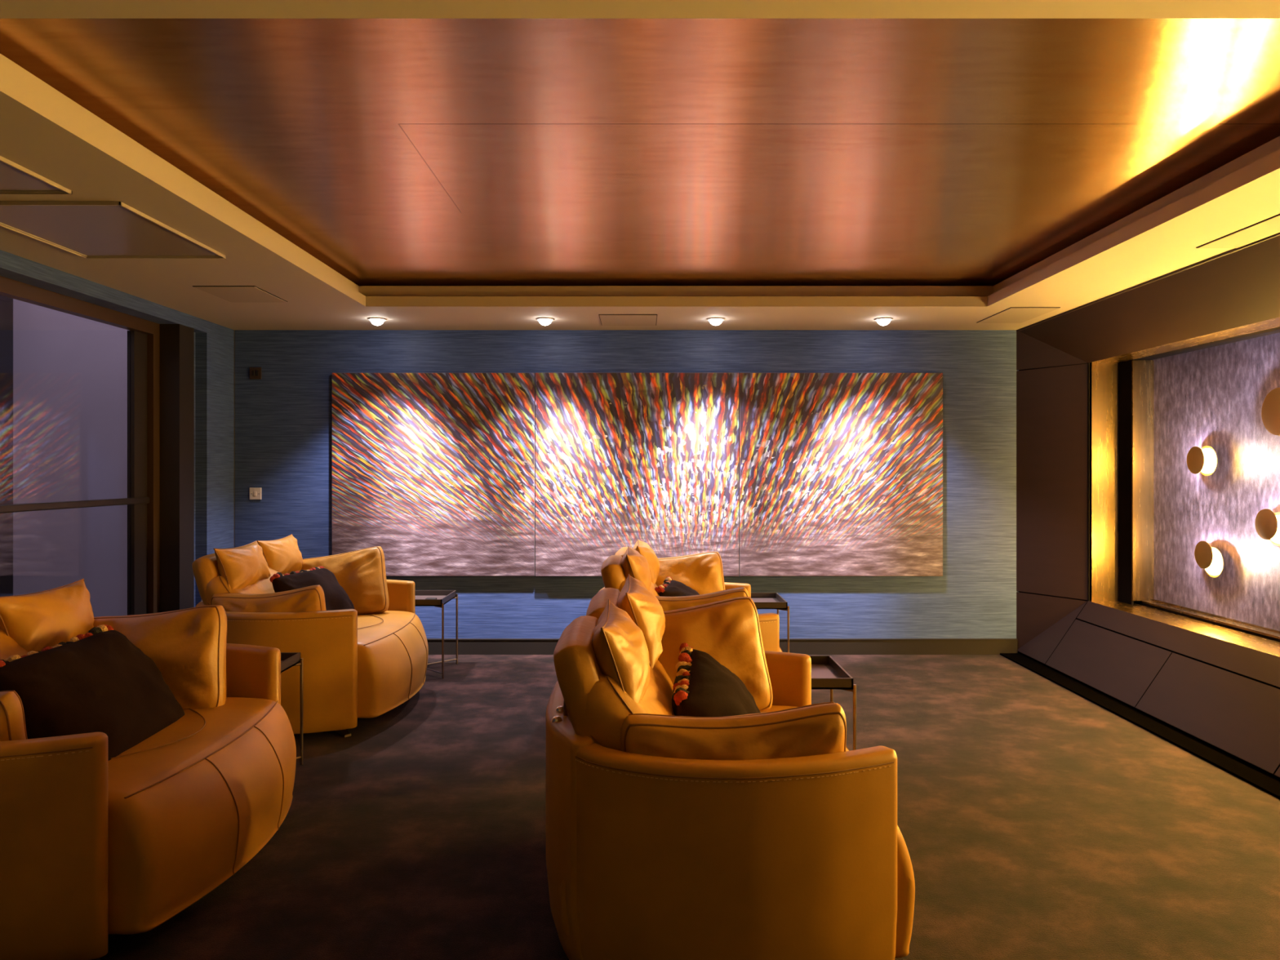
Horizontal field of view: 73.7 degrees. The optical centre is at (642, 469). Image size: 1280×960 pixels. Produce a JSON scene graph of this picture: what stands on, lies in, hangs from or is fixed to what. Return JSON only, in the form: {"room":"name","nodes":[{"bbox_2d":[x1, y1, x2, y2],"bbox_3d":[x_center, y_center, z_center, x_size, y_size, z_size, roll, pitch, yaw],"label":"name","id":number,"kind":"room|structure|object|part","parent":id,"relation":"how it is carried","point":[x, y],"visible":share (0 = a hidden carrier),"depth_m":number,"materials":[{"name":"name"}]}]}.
{"room":"home theater","nodes":[
{"label":"home theater","id":0,"kind":"room"},
{"bbox_2d":[0,249,234,607],"bbox_3d":[-3.185,0.165,2.360,0.330,2.400,7.920,0,0,0],"label":"wall","id":1,"kind":"structure","parent":0,"point":[214,344],"depth_m":5.92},
{"bbox_2d":[0,275,159,615],"bbox_3d":[-3.192,0.206,2.335,0.085,2.317,6.470,0,0,0],"label":"window frame","id":2,"kind":"structure","parent":1,"relation":"in","point":[143,500],"depth_m":5.39,"materials":[{"name":"brown"}]},
{"bbox_3d":[-3.190,0.195,2.380,0.030,0.040,6.360,0,0,0],"label":"rail","id":3,"kind":"part","parent":2,"relation":"part of","materials":[{"name":"black metal"}]},
{"bbox_2d":[160,324,194,612],"bbox_3d":[-3.180,0.206,5.660,0.320,2.317,0.180,0,0,0],"label":"trim","id":4,"kind":"structure","parent":1,"relation":"attached to","point":[176,340],"depth_m":5.57,"materials":[{"name":"brown wood"}]},
{"bbox_2d":[234,329,235,547],"bbox_3d":[-3.019,0.165,6.316,0.003,2.400,0.008,0,0,0],"label":"trim","id":5,"kind":"structure","parent":1,"relation":"attached to","point":[234,330],"depth_m":6.32,"materials":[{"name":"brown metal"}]},
{"bbox_2d":[235,329,1018,653],"bbox_3d":[0.125,-0.085,6.395,6.950,2.900,0.150,0,0,0],"label":"wall","id":6,"kind":"structure","parent":0,"point":[283,417],"depth_m":6.32,"materials":[{"name":"blue fabric"}]},
{"bbox_2d":[249,487,261,499],"bbox_3d":[-2.862,0.176,6.313,0.088,0.088,0.014,0,0,0],"label":"wall switch","id":7,"kind":"object","parent":6,"relation":"attached to","point":[255,492],"visible":1,"depth_m":6.31,"materials":[{"name":"beige plastic"}]},
{"bbox_2d":[249,367,261,378],"bbox_3d":[-2.862,-0.716,6.313,0.088,0.088,0.014,0,0,0],"label":"wall switch","id":8,"kind":"object","parent":6,"relation":"attached to","point":[255,372],"visible":1,"depth_m":6.31,"materials":[{"name":"brown plastic"}]},
{"bbox_2d":[332,373,534,576],"bbox_3d":[-1.541,0.035,6.301,1.494,1.499,0.030,0,0,0],"label":"painting","id":9,"kind":"object","parent":6,"relation":"attached to","point":[434,471],"visible":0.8,"depth_m":6.29,"materials":[{"name":"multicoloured paint"}]},
{"bbox_2d":[535,373,738,576],"bbox_3d":[-0.038,0.035,6.296,1.500,1.499,0.040,0,0,0],"label":"painting","id":10,"kind":"object","parent":6,"relation":"attached to","point":[622,459],"visible":0.96,"depth_m":6.28,"materials":[{"name":"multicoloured fabric"}]},
{"bbox_2d":[426,638,1017,654],"bbox_3d":[-0.125,1.307,6.309,5.790,0.116,0.021,0,0,0],"label":"baseboard","id":11,"kind":"structure","parent":6,"relation":"attached to","point":[465,646],"depth_m":6.30,"materials":[{"name":"black wood"}]},
{"bbox_2d":[739,373,942,576],"bbox_3d":[1.466,0.035,6.301,1.497,1.499,0.030,0,0,0],"label":"painting","id":12,"kind":"object","parent":6,"relation":"attached to","point":[841,474],"visible":1,"depth_m":6.29,"materials":[{"name":"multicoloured paint"}]},
{"bbox_2d":[0,18,1279,285],"bbox_3d":[0.200,-1.235,3.700,5.000,0.030,4.400,0,0,0],"label":"ceiling","id":13,"kind":"structure","parent":0,"point":[388,152],"depth_m":3.04,"materials":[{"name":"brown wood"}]},
{"bbox_2d":[0,0,1279,329],"bbox_3d":[-0.287,-1.067,2.360,6.125,0.065,7.920,0,0,0],"label":"ceiling","id":14,"kind":"structure","parent":0,"point":[39,135],"depth_m":3.77,"materials":[{"name":"beige paint"}]},
{"bbox_2d":[0,155,72,195],"bbox_3d":[-2.433,-1.028,2.733,0.635,0.014,0.867,0,0,0],"label":"ceiling hatch","id":15,"kind":"object","parent":14,"relation":"attached to","point":[15,179],"visible":1,"depth_m":3.07,"materials":[{"name":"beige paint"}]},
{"bbox_3d":[-2.433,-1.032,2.733,0.595,0.005,0.827,0,0,0],"label":"hatch panel","id":16,"kind":"part","parent":15,"relation":"part of","materials":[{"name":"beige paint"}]},
{"bbox_2d":[0,201,226,258],"bbox_3d":[-2.351,-1.028,3.708,0.678,0.014,0.836,0,0,0],"label":"ceiling panel","id":17,"kind":"object","parent":14,"relation":"attached to","point":[85,229],"visible":1,"depth_m":3.66,"materials":[{"name":"beige paint"}]},
{"bbox_2d":[192,285,288,302],"bbox_3d":[-2.355,-1.032,5.025,0.350,0.006,0.450,0,0,0],"label":"ceiling hatch","id":18,"kind":"object","parent":14,"relation":"attached to","point":[233,294],"visible":1,"depth_m":5.00,"materials":[{"name":"beige paint"}]},
{"bbox_2d":[368,317,386,325],"bbox_3d":[-1.817,-1.012,5.850,0.120,0.045,0.120,0,0,0],"label":"recessed light","id":19,"kind":"object","parent":14,"relation":"in","point":[375,321],"visible":1,"depth_m":5.82,"materials":[{"name":"beige paint"}]},
{"bbox_2d":[536,317,554,325],"bbox_3d":[-0.666,-1.012,5.850,0.120,0.045,0.120,0,0,0],"label":"recessed light","id":20,"kind":"object","parent":14,"relation":"in","point":[543,321],"visible":1,"depth_m":5.82,"materials":[{"name":"white glass"}]},
{"bbox_2d":[598,314,657,325],"bbox_3d":[-0.095,-1.032,5.888,0.390,0.006,0.424,0,0,0],"label":"ceiling speaker","id":21,"kind":"object","parent":14,"relation":"attached to","point":[606,319],"visible":1,"depth_m":5.84,"materials":[{"name":"beige paint"}]},
{"bbox_2d":[0,53,1279,296],"bbox_3d":[0.200,-1.140,3.700,5.000,0.080,4.400,0,0,0],"label":"trim","id":22,"kind":"structure","parent":14,"relation":"attached to","point":[6,64],"depth_m":5.48,"materials":[{"name":"beige paint"}]},
{"bbox_2d":[706,317,724,325],"bbox_3d":[0.504,-1.012,5.850,0.120,0.045,0.120,0,0,0],"label":"recessed light","id":23,"kind":"object","parent":14,"relation":"in","point":[713,321],"visible":1,"depth_m":5.82,"materials":[{"name":"white glass"}]},
{"bbox_2d":[874,317,893,325],"bbox_3d":[1.654,-1.012,5.850,0.120,0.045,0.120,0,0,0],"label":"recessed light","id":24,"kind":"object","parent":14,"relation":"in","point":[882,321],"visible":1,"depth_m":5.82,"materials":[{"name":"beige paint"}]},
{"bbox_2d":[977,306,1060,323],"bbox_3d":[2.502,-1.032,5.710,0.315,0.006,0.560,0,0,0],"label":"ceiling speaker","id":25,"kind":"object","parent":14,"relation":"attached to","point":[1012,314],"visible":1,"depth_m":5.66,"materials":[{"name":"beige paint"}]},
{"bbox_2d":[1195,213,1279,248],"bbox_3d":[2.670,-1.032,3.610,0.190,0.006,0.720,0,0,0],"label":"ceiling speaker","id":26,"kind":"object","parent":14,"relation":"attached to","point":[1270,226],"visible":1,"depth_m":3.75,"materials":[{"name":"beige paint"}]},
{"bbox_2d":[99,654,1279,959],"bbox_3d":[0.075,1.415,2.360,6.850,0.100,8.320,0,0,0],"label":"floor","id":27,"kind":"structure","parent":0,"point":[1036,820],"depth_m":3.22,"materials":[{"name":"brown carpet"}]},
{"bbox_2d":[0,578,296,959],"bbox_3d":[-1.808,0.893,2.825,1.120,0.944,1.385,0,0,0],"label":"curved sofa","id":28,"kind":"object","parent":27,"relation":"on","point":[92,846],"visible":0.64,"depth_m":2.39,"materials":[{"name":"leather"}]},
{"bbox_2d":[0,690,27,741],"bbox_3d":[-1.966,0.771,2.331,0.568,0.340,0.190,0,0,2],"label":"cushion","id":29,"kind":"object","parent":28,"relation":"on","point":[12,719],"visible":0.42,"depth_m":2.30,"materials":[{"name":"leather"}]},
{"bbox_2d":[0,629,28,659],"bbox_3d":[-2.103,0.735,2.825,0.362,0.402,1.023,0,0,0],"label":"cushion","id":30,"kind":"object","parent":28,"relation":"on","point":[12,642],"depth_m":2.85,"materials":[{"name":"leather"}]},
{"bbox_2d":[0,580,94,651],"bbox_3d":[-2.122,0.547,3.060,0.182,0.247,0.480,0,0,0],"label":"pillow","id":31,"kind":"object","parent":28,"relation":"on","point":[35,621],"depth_m":2.96,"materials":[{"name":"leather"}]},
{"bbox_3d":[-1.843,1.008,2.243,0.822,0.605,0.214,0,0,0],"label":"arm","id":32,"kind":"part","parent":28,"relation":"part of","materials":[{"name":"leather"}]},
{"bbox_2d":[0,624,185,760],"bbox_3d":[-1.766,0.746,2.765,0.328,0.401,0.624,0,0,-2],"label":"throw pillow","id":33,"kind":"object","parent":28,"relation":"on","point":[98,680],"visible":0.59,"depth_m":2.64,"materials":[{"name":"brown fabric"}]},
{"bbox_3d":[-1.895,0.580,2.762,0.061,0.068,0.603,-38,1,-2],"label":"tassel trim","id":34,"kind":"part","parent":33,"relation":"part of","materials":[{"name":"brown fabric"}]},
{"bbox_2d":[93,604,227,710],"bbox_3d":[-1.856,0.742,3.220,0.583,0.449,0.250,0,0,-4],"label":"cushion","id":35,"kind":"object","parent":28,"relation":"on","point":[188,646],"visible":0.5,"depth_m":3.16,"materials":[{"name":"leather"}]},
{"bbox_3d":[-1.771,1.087,2.825,1.043,0.428,1.004,0,0,0],"label":"seat","id":36,"kind":"part","parent":28,"relation":"part of","materials":[{"name":"leather"}]},
{"bbox_3d":[-1.843,1.008,3.407,0.822,0.605,0.214,0,0,0],"label":"arm","id":37,"kind":"part","parent":28,"relation":"part of","materials":[{"name":"leather"}]},
{"bbox_2d":[280,652,302,764],"bbox_3d":[-1.800,1.106,3.745,0.456,0.518,0.436,0,0,0],"label":"tray table","id":38,"kind":"object","parent":27,"relation":"on","point":[288,660],"visible":0.18,"depth_m":3.95,"materials":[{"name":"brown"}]},
{"bbox_2d":[280,652,300,672],"bbox_3d":[-1.800,0.869,3.745,0.430,0.044,0.430,0,0,0],"label":"tray","id":39,"kind":"object","parent":38,"relation":"on","point":[288,660],"depth_m":3.90,"materials":[{"name":"brown wood"}]},
{"bbox_3d":[-1.579,1.119,3.956,0.013,0.492,0.013,0,0,15],"label":"leg","id":40,"kind":"part","parent":38,"relation":"part of","materials":[{"name":"brown metal"}]},
{"bbox_2d":[191,533,428,737],"bbox_3d":[-1.817,0.883,4.860,1.120,0.964,1.385,0,0,0],"label":"curved sofa","id":41,"kind":"object","parent":27,"relation":"on","point":[355,666],"visible":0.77,"depth_m":4.36,"materials":[{"name":"leather"}]},
{"bbox_2d":[214,541,271,591],"bbox_3d":[-2.151,0.527,4.605,0.181,0.247,0.480,0,0,0],"label":"pillow","id":42,"kind":"object","parent":41,"relation":"on","point":[245,567],"depth_m":4.47,"materials":[{"name":"leather"}]},
{"bbox_2d":[205,565,299,604],"bbox_3d":[-2.110,0.735,4.860,0.362,0.403,1.023,0,0,0],"label":"cushion","id":43,"kind":"object","parent":41,"relation":"on","point":[251,580],"depth_m":4.45,"materials":[{"name":"leather"}]},
{"bbox_2d":[210,584,326,612],"bbox_3d":[-1.895,0.767,4.363,0.589,0.363,0.201,0,0,-1],"label":"cushion","id":44,"kind":"object","parent":41,"relation":"on","point":[309,598],"visible":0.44,"depth_m":4.29,"materials":[{"name":"leather"}]},
{"bbox_2d":[257,534,303,574],"bbox_3d":[-2.149,0.527,5.095,0.189,0.247,0.480,0,0,0],"label":"pillow","id":45,"kind":"object","parent":41,"relation":"on","point":[283,555],"depth_m":4.98,"materials":[{"name":"leather"}]},
{"bbox_3d":[-1.852,1.008,4.278,0.822,0.605,0.214,0,0,0],"label":"arm","id":46,"kind":"part","parent":41,"relation":"part of","materials":[{"name":"leather"}]},
{"bbox_2d":[269,565,355,610],"bbox_3d":[-1.843,0.742,4.830,0.297,0.360,0.490,0,0,11],"label":"throw pillow","id":47,"kind":"object","parent":41,"relation":"on","point":[335,597],"visible":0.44,"depth_m":4.77,"materials":[{"name":"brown fabric"}]},
{"bbox_3d":[-1.947,0.595,4.852,0.062,0.069,0.488,-37,-7,10],"label":"tassel trim","id":48,"kind":"part","parent":47,"relation":"part of","materials":[{"name":"brown fabric"}]},
{"bbox_2d":[301,546,389,614],"bbox_3d":[-1.865,0.716,5.251,0.626,0.479,0.249,0,0,2],"label":"cushion","id":49,"kind":"object","parent":41,"relation":"on","point":[362,574],"visible":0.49,"depth_m":5.19,"materials":[{"name":"leather"}]},
{"bbox_3d":[-1.780,1.087,4.860,1.043,0.428,1.004,0,0,0],"label":"seat","id":50,"kind":"part","parent":41,"relation":"part of","materials":[{"name":"leather"}]},
{"bbox_3d":[-1.852,1.008,5.442,0.822,0.605,0.214,0,0,0],"label":"arm","id":51,"kind":"part","parent":41,"relation":"part of","materials":[{"name":"leather"}]},
{"bbox_2d":[415,590,457,679],"bbox_3d":[-1.525,1.106,5.792,0.456,0.518,0.436,0,0,0],"label":"tray table","id":52,"kind":"object","parent":27,"relation":"on","point":[443,597],"visible":0.5,"depth_m":5.83,"materials":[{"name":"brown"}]},
{"bbox_2d":[415,590,456,606],"bbox_3d":[-1.525,0.869,5.792,0.430,0.044,0.430,0,0,0],"label":"tray","id":53,"kind":"object","parent":52,"relation":"on","point":[443,597],"depth_m":5.86,"materials":[{"name":"brown"}]},
{"bbox_3d":[-1.304,1.119,5.581,0.013,0.492,0.013,0,0,15],"label":"leg","id":54,"kind":"part","parent":52,"relation":"part of","materials":[{"name":"brown metal"}]},
{"bbox_3d":[-1.304,1.119,6.003,0.013,0.492,0.013,0,0,-15],"label":"leg","id":55,"kind":"part","parent":52,"relation":"part of","materials":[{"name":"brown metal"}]},
{"bbox_2d":[598,538,782,652],"bbox_3d":[0.264,0.893,4.740,1.055,0.944,1.385,0,0,0],"label":"curved sofa","id":56,"kind":"object","parent":27,"relation":"on","point":[641,562],"visible":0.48,"depth_m":4.29,"materials":[{"name":"leather"}]},
{"bbox_2d":[621,546,651,591],"bbox_3d":[-0.038,0.547,4.485,0.173,0.247,0.480,0,0,0],"label":"pillow","id":57,"kind":"object","parent":56,"relation":"on","point":[634,564],"depth_m":4.31,"materials":[{"name":"leather"}]},
{"bbox_2d":[618,578,659,595],"bbox_3d":[0.004,0.735,4.740,0.360,0.403,1.023,0,0,0],"label":"cushion","id":58,"kind":"object","parent":56,"relation":"on","point":[650,584],"depth_m":4.33,"materials":[{"name":"leather"}]},
{"bbox_2d":[632,539,659,583],"bbox_3d":[0.016,0.547,4.975,0.176,0.247,0.480,0,0,0],"label":"pillow","id":59,"kind":"object","parent":56,"relation":"on","point":[643,548],"depth_m":4.83,"materials":[{"name":"leather"}]},
{"bbox_2d":[654,576,699,596],"bbox_3d":[0.231,0.781,4.760,0.283,0.319,0.451,0,0,9],"label":"throw pillow","id":60,"kind":"object","parent":56,"relation":"on","point":[669,588],"visible":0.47,"depth_m":4.64,"materials":[{"name":"grey fabric"}]},
{"bbox_3d":[0.127,0.654,4.770,0.062,0.075,0.435,-38,-5,6],"label":"tassel trim","id":61,"kind":"part","parent":60,"relation":"part of","materials":[{"name":"brown fabric"}]},
{"bbox_2d":[655,551,724,595],"bbox_3d":[0.208,0.722,5.135,0.606,0.450,0.244,0,0,-2],"label":"cushion","id":62,"kind":"object","parent":56,"relation":"on","point":[703,572],"visible":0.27,"depth_m":5.08,"materials":[{"name":"leather"}]},
{"bbox_2d":[655,586,749,611],"bbox_3d":[0.248,0.762,4.237,0.599,0.364,0.190,0,0,-1],"label":"seat cushion","id":63,"kind":"object","parent":56,"relation":"on","point":[668,603],"visible":0.21,"depth_m":4.18,"materials":[{"name":"leather"}]},
{"bbox_3d":[0.261,1.008,5.322,0.822,0.605,0.214,0,0,0],"label":"arm","id":64,"kind":"part","parent":56,"relation":"part of","materials":[{"name":"leather"}]},
{"bbox_3d":[0.261,1.008,4.158,0.822,0.605,0.214,0,0,0],"label":"arm","id":65,"kind":"part","parent":56,"relation":"part of","materials":[{"name":"leather"}]},
{"bbox_2d":[546,573,915,959],"bbox_3d":[0.231,0.877,2.710,1.045,0.976,1.385,0,0,0],"label":"curved sofa","id":66,"kind":"object","parent":27,"relation":"on","point":[648,857],"visible":0.86,"depth_m":2.08,"materials":[{"name":"leather"}]},
{"bbox_2d":[591,600,649,703],"bbox_3d":[-0.070,0.535,2.455,0.184,0.247,0.480,0,0,0],"label":"pillow","id":67,"kind":"object","parent":66,"relation":"on","point":[620,663],"depth_m":2.26,"materials":[{"name":"leather"}]},
{"bbox_2d":[585,659,675,751],"bbox_3d":[-0.025,0.735,2.710,0.359,0.403,1.023,0,0,0],"label":"cushion","id":68,"kind":"object","parent":66,"relation":"on","point":[612,693],"depth_m":2.24,"materials":[{"name":"leather"}]},
{"bbox_2d":[617,576,665,669],"bbox_3d":[-0.009,0.515,2.945,0.177,0.247,0.480,0,0,0],"label":"pillow","id":69,"kind":"object","parent":66,"relation":"on","point":[643,607],"depth_m":2.77,"materials":[{"name":"leather"}]},
{"bbox_2d":[657,596,773,711],"bbox_3d":[0.160,0.706,3.106,0.615,0.472,0.250,0,0,-4],"label":"cushion","id":70,"kind":"object","parent":66,"relation":"on","point":[728,630],"visible":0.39,"depth_m":3.04,"materials":[{"name":"leather"}]},
{"bbox_2d":[671,642,760,716],"bbox_3d":[0.242,0.773,2.690,0.295,0.379,0.480,0,0,6],"label":"throw pillow","id":71,"kind":"object","parent":66,"relation":"on","point":[703,686],"visible":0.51,"depth_m":2.58,"materials":[{"name":"grey fabric"}]},
{"bbox_3d":[0.131,0.642,2.685,0.061,0.067,0.447,-39,3,9],"label":"tassel trim","id":72,"kind":"part","parent":71,"relation":"part of","materials":[{"name":"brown fabric"}]},
{"bbox_2d":[620,702,846,759],"bbox_3d":[0.240,0.776,2.213,0.593,0.348,0.191,0,0,-4],"label":"cushion","id":73,"kind":"object","parent":66,"relation":"on","point":[820,728],"visible":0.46,"depth_m":2.15,"materials":[{"name":"leather"}]},
{"bbox_3d":[0.233,1.008,2.128,0.822,0.605,0.214,0,0,0],"label":"arm","id":74,"kind":"part","parent":66,"relation":"part of","materials":[{"name":"leather"}]},
{"bbox_3d":[0.268,1.087,2.710,0.968,0.428,1.004,0,0,0],"label":"seat","id":75,"kind":"part","parent":66,"relation":"part of","materials":[{"name":"leather"}]},
{"bbox_3d":[0.233,1.008,3.292,0.822,0.605,0.214,0,0,0],"label":"arm","id":76,"kind":"part","parent":66,"relation":"part of","materials":[{"name":"leather"}]},
{"bbox_2d":[751,592,789,652],"bbox_3d":[0.714,1.106,5.675,0.456,0.518,0.436,0,0,0],"label":"tray table","id":77,"kind":"object","parent":27,"relation":"on","point":[761,600],"visible":0.25,"depth_m":5.46,"materials":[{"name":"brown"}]},
{"bbox_2d":[751,592,787,608],"bbox_3d":[0.714,0.869,5.675,0.430,0.044,0.430,0,0,0],"label":"tray","id":78,"kind":"object","parent":77,"relation":"on","point":[761,600],"depth_m":5.70,"materials":[{"name":"brown wood"}]},
{"bbox_3d":[0.935,1.119,5.464,0.013,0.492,0.013,0,0,15],"label":"leg","id":79,"kind":"part","parent":77,"relation":"part of","materials":[{"name":"brown metal"}]},
{"bbox_2d":[809,655,856,750],"bbox_3d":[0.642,1.106,3.680,0.456,0.518,0.436,0,0,0],"label":"tray table","id":80,"kind":"object","parent":27,"relation":"on","point":[827,673],"visible":0.24,"depth_m":3.57,"materials":[{"name":"grey"}]},
{"bbox_2d":[809,655,853,688],"bbox_3d":[0.642,0.869,3.680,0.430,0.044,0.430,0,0,0],"label":"tray","id":81,"kind":"object","parent":80,"relation":"on","point":[826,673],"depth_m":3.64,"materials":[{"name":"brown wood"}]},
{"bbox_3d":[0.863,1.119,3.891,0.013,0.492,0.013,0,0,15],"label":"leg","id":82,"kind":"part","parent":80,"relation":"part of","materials":[{"name":"brown metal"}]},
{"bbox_3d":[0.863,1.119,3.469,0.013,0.492,0.013,0,0,-15],"label":"leg","id":83,"kind":"part","parent":80,"relation":"part of","materials":[{"name":"brown metal"}]},
{"bbox_2d":[1016,232,1279,777],"bbox_3d":[2.917,0.150,2.360,0.295,2.370,7.920,0,0,0],"label":"wall","id":84,"kind":"structure","parent":0,"point":[1238,715],"depth_m":5.27,"materials":[{"name":"brown wood"}]},
{"bbox_2d":[1000,653,1279,799],"bbox_3d":[2.920,1.359,2.350,0.560,0.012,7.900,0,0,0],"label":"trim","id":85,"kind":"structure","parent":84,"relation":"attached to","point":[1255,776],"depth_m":4.44,"materials":[{"name":"black wood"}]},
{"bbox_2d":[1018,362,1279,777],"bbox_3d":[3.190,0.065,2.366,0.820,2.600,7.932,0,0,0],"label":"trim","id":86,"kind":"structure","parent":84,"relation":"attached to","point":[1089,375],"depth_m":5.86,"materials":[{"name":"black"}]},
{"bbox_2d":[1089,316,1279,657],"bbox_3d":[3.197,0.083,3.228,0.265,1.675,5.285,0,0,0],"label":"trim","id":87,"kind":"structure","parent":84,"relation":"attached to","point":[1104,372],"depth_m":5.86,"materials":[{"name":"gold metal"}]},
{"bbox_2d":[1153,332,1279,631],"bbox_3d":[3.430,0.072,3.228,0.040,1.655,4.949,0,0,0],"label":"wall","id":88,"kind":"structure","parent":0,"point":[1213,397],"depth_m":5.04,"materials":[{"name":"paint"}]},
{"bbox_2d":[1118,326,1279,642],"bbox_3d":[3.350,0.072,3.228,0.160,1.655,5.285,0,0,0],"label":"trim","id":89,"kind":"structure","parent":88,"relation":"attached to","point":[1124,367],"depth_m":5.76,"materials":[{"name":"black"}]},
{"bbox_2d":[1186,445,1217,475],"bbox_3d":[3.373,-0.054,5.127,0.074,0.179,0.222,0,0,0],"label":"wall sconce","id":90,"kind":"object","parent":88,"relation":"attached to","point":[1204,460],"visible":1,"depth_m":5.11,"materials":[{"name":"gold metal"}]},
{"bbox_2d":[1131,360,1279,639],"bbox_3d":[3.350,0.077,3.228,0.160,1.616,4.949,0,0,0],"label":"trim","id":91,"kind":"structure","parent":88,"relation":"attached to","point":[1142,371],"depth_m":5.69,"materials":[{"name":"gold metal"}]},
{"bbox_2d":[1194,541,1223,577],"bbox_3d":[3.373,0.530,5.062,0.074,0.213,0.202,0,0,0],"label":"wall sconce","id":92,"kind":"object","parent":88,"relation":"attached to","point":[1209,558],"visible":1,"depth_m":5.04,"materials":[{"name":"gold metal"}]},
{"bbox_2d":[1254,508,1279,546],"bbox_3d":[3.373,0.306,4.545,0.074,0.197,0.216,0,0,0],"label":"wall sconce","id":93,"kind":"object","parent":88,"relation":"attached to","point":[1267,523],"visible":1,"depth_m":4.55,"materials":[{"name":"gold metal"}]},
{"bbox_2d":[1261,387,1279,435],"bbox_3d":[3.373,-0.307,4.480,0.074,0.270,0.270,0,0,0],"label":"wall sconce","id":94,"kind":"object","parent":88,"relation":"attached to","point":[1270,411],"visible":1,"depth_m":4.52,"materials":[{"name":"gold metal"}]},
{"label":"outside","id":95,"kind":"structure","parent":0,"visible":0},
{"bbox_2d":[0,295,13,596],"bbox_3d":[-4.305,-0.225,2.700,1.910,3.420,8.800,0,0,0],"label":"wall","id":96,"kind":"structure","parent":95,"point":[6,303],"depth_m":6.91,"materials":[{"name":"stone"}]},
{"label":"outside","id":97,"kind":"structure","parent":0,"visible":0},
{"bbox_2d":[13,298,128,617],"bbox_3d":[-4.255,-0.235,7.050,1.810,3.400,0.100,0,0,0],"label":"window glass","id":98,"kind":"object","parent":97,"point":[70,371],"depth_m":7.00,"materials":[{"name":"clear glass"}]}
]}

